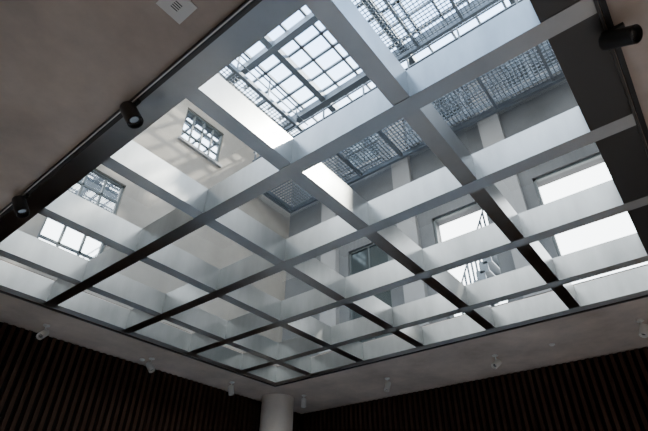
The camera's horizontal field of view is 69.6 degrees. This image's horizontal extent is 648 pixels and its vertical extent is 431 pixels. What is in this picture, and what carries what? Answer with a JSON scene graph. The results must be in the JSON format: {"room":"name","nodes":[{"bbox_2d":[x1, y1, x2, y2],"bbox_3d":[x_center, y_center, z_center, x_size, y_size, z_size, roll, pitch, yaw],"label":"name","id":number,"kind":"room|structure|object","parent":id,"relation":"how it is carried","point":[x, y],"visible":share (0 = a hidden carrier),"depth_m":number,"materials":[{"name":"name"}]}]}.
{"room":"building lobby","nodes":[
{"label":"building lobby","id":0,"kind":"room"},
{"bbox_2d":[0,322,300,430],"bbox_3d":[-5.549,4.262,7.420,0.290,5.000,15.800,-25,-43,31],"label":"wall","id":1,"kind":"structure","parent":0,"point":[48,383],"depth_m":9.31,"materials":[{"name":"black wood"}]},
{"bbox_2d":[0,0,647,413],"bbox_3d":[0.629,-0.878,4.933,15.800,0.470,15.600,-25,-43,31],"label":"ceiling","id":2,"kind":"structure","parent":0,"point":[67,66],"depth_m":4.68,"materials":[{"name":"brown paint"}]},
{"bbox_2d":[36,324,49,339],"bbox_3d":[-5.089,2.123,8.465,0.216,0.306,0.216,-25,-43,31],"label":"ceiling spotlight","id":3,"kind":"object","parent":2,"relation":"attached to","point":[45,332],"depth_m":8.41,"materials":[{"name":"white metal"}]},
{"bbox_2d":[0,0,255,215],"bbox_3d":[-1.153,-1.340,3.903,13.200,0.042,0.035,-25,-43,31],"label":"track","id":4,"kind":"object","parent":2,"relation":"attached to","point":[246,3],"visible":1,"depth_m":4.14,"materials":[{"name":"black metal"}]},
{"bbox_2d":[12,193,29,217],"bbox_3d":[-3.472,-0.107,5.345,0.244,0.283,0.144,0,-36,1],"label":"track spotlight","id":5,"kind":"object","parent":4,"relation":"attached to","point":[20,206],"visible":1,"depth_m":5.31,"materials":[{"name":"black metal"}]},
{"bbox_2d":[119,98,143,128],"bbox_3d":[-1.739,-0.913,4.216,0.244,0.283,0.144,0,-36,1],"label":"track spotlight","id":6,"kind":"object","parent":4,"relation":"attached to","point":[129,111],"visible":1,"depth_m":4.18,"materials":[{"name":"black metal"}]},
{"bbox_2d":[146,357,154,372],"bbox_3d":[-3.656,3.163,9.846,0.212,0.314,0.182,-25,-43,31],"label":"ceiling spotlight","id":7,"kind":"object","parent":2,"relation":"attached to","point":[149,365],"depth_m":9.81,"materials":[{"name":"white metal"}]},
{"bbox_2d":[156,0,197,23],"bbox_3d":[-1.124,-1.605,3.566,0.220,0.014,0.220,-25,-43,31],"label":"ceiling vent","id":8,"kind":"object","parent":2,"relation":"attached to","point":[179,10],"depth_m":3.58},
{"bbox_2d":[228,381,233,395],"bbox_3d":[-2.212,4.133,11.143,0.164,0.312,0.147,-25,-43,31],"label":"ceiling spotlight","id":9,"kind":"object","parent":2,"relation":"attached to","point":[230,388],"depth_m":11.10,"materials":[{"name":"white metal"}]},
{"bbox_2d":[301,394,305,407],"bbox_3d":[-0.519,4.767,11.977,0.147,0.308,0.147,-25,-43,31],"label":"ceiling spotlight","id":10,"kind":"object","parent":2,"relation":"attached to","point":[303,401],"depth_m":11.93,"materials":[{"name":"white metal"}]},
{"bbox_2d":[0,0,647,385],"bbox_3d":[-0.071,0.760,7.094,8.640,0.384,7.200,-25,-43,31],"label":"skylight grid","id":11,"kind":"object","parent":2,"relation":"attached to","point":[603,116],"visible":1,"depth_m":5.96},
{"bbox_2d":[0,0,647,386],"bbox_3d":[-0.077,0.925,6.976,8.690,0.029,7.260,-25,-43,31],"label":"trim","id":12,"kind":"structure","parent":11,"relation":"attached to","point":[256,2],"depth_m":5.30,"materials":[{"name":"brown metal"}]},
{"bbox_2d":[384,377,390,391],"bbox_3d":[1.461,3.906,10.764,0.148,0.315,0.184,-25,-43,31],"label":"ceiling spotlight","id":13,"kind":"object","parent":2,"relation":"attached to","point":[387,384],"depth_m":10.72,"materials":[{"name":"white metal"}]},
{"bbox_2d":[491,354,501,368],"bbox_3d":[3.494,2.980,9.479,0.179,0.300,0.240,-25,-43,31],"label":"ceiling spotlight","id":14,"kind":"object","parent":2,"relation":"attached to","point":[497,362],"depth_m":9.43,"materials":[{"name":"white metal"}]},
{"bbox_2d":[598,0,647,145],"bbox_3d":[2.258,-1.469,3.667,0.040,0.040,9.500,-25,-43,31],"label":"track","id":15,"kind":"object","parent":2,"relation":"attached to","point":[603,5],"visible":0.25,"depth_m":4.00,"materials":[{"name":"black metal"}]},
{"bbox_2d":[598,22,642,49],"bbox_3d":[2.257,-1.355,3.557,0.140,0.268,0.283,18,-40,-22],"label":"track spotlight","id":16,"kind":"object","parent":15,"relation":"attached to","point":[618,36],"visible":1,"depth_m":3.51,"materials":[{"name":"black metal"}]},
{"bbox_2d":[636,319,647,337],"bbox_3d":[5.482,1.945,8.022,0.187,0.316,0.187,-25,-43,31],"label":"ceiling spotlight","id":17,"kind":"object","parent":2,"relation":"attached to","point":[643,330],"depth_m":7.98,"materials":[{"name":"white metal"}]},
{"bbox_2d":[301,347,647,430],"bbox_3d":[5.506,5.001,8.224,15.800,5.000,0.290,-25,-43,31],"label":"wall","id":18,"kind":"structure","parent":0,"point":[609,392],"depth_m":10.00,"materials":[{"name":"black wood"}]},
{"bbox_3d":[0.572,3.381,1.803,15.800,0.100,15.600,-25,-43,31],"label":"floor","id":19,"kind":"structure","parent":0,"visible":0},
{"bbox_2d":[259,393,293,430],"bbox_3d":[-1.240,6.831,10.836,0.920,5.000,0.920,-25,-43,31],"label":"round column","id":20,"kind":"structure","parent":19,"relation":"on","point":[276,408],"depth_m":11.78,"materials":[{"name":"paint"}]},
{"label":"outside","id":21,"kind":"structure","parent":0,"visible":0},
{"bbox_2d":[0,72,291,365],"bbox_3d":[-4.166,-1.591,11.336,0.520,8.100,9.550,-25,-43,31],"label":"facade","id":22,"kind":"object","parent":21,"point":[186,138],"visible":0.22,"depth_m":11.45,"materials":[{"name":"paint"}]},
{"bbox_2d":[227,0,517,131],"bbox_3d":[0.495,-6.661,11.513,10.500,0.380,8.250,-25,-43,31],"label":"lattice","id":23,"kind":"object","parent":22,"relation":"on","point":[272,47],"visible":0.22,"depth_m":14.18,"materials":[{"name":"metal"}]},
{"bbox_2d":[219,52,308,135],"bbox_3d":[-2.662,-4.414,14.305,0.780,1.238,5.980,-25,-43,31],"label":"walkway","id":24,"kind":"structure","parent":23,"relation":"attached to","point":[235,70],"depth_m":14.58,"materials":[{"name":"metal"}]},
{"bbox_2d":[307,0,498,75],"bbox_3d":[2.607,-6.216,11.589,5.680,1.238,3.080,-25,-43,31],"label":"walkway","id":25,"kind":"structure","parent":23,"relation":"attached to","point":[486,4],"depth_m":12.20,"materials":[{"name":"metal"}]},
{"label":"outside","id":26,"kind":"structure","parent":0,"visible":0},
{"bbox_2d":[282,1,647,356],"bbox_3d":[3.205,-1.322,11.568,10.800,8.100,0.600,-25,-43,31],"label":"facade","id":27,"kind":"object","parent":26,"point":[521,190],"visible":0.12,"depth_m":11.03,"materials":[{"name":"paint"}]},
{"bbox_2d":[252,0,565,212],"bbox_3d":[2.055,-2.679,11.852,9.380,1.238,1.830,-25,-43,31],"label":"walkway","id":28,"kind":"structure","parent":27,"relation":"attached to","point":[552,80],"depth_m":11.35,"materials":[{"name":"metal"}]},
{"bbox_2d":[405,41,560,145],"bbox_3d":[4.176,-3.814,11.790,4.970,2.700,0.060,-25,-43,31],"label":"mesh screen","id":29,"kind":"object","parent":28,"relation":"on","point":[548,41],"visible":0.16,"depth_m":11.32,"materials":[{"name":"metal"}]},
{"bbox_2d":[461,210,500,314],"bbox_3d":[3.773,1.054,10.742,1.580,3.354,0.840,-25,-43,31],"label":"stair","id":30,"kind":"structure","parent":27,"relation":"attached to","point":[489,267],"depth_m":10.41,"materials":[{"name":"metal"}]}
]}

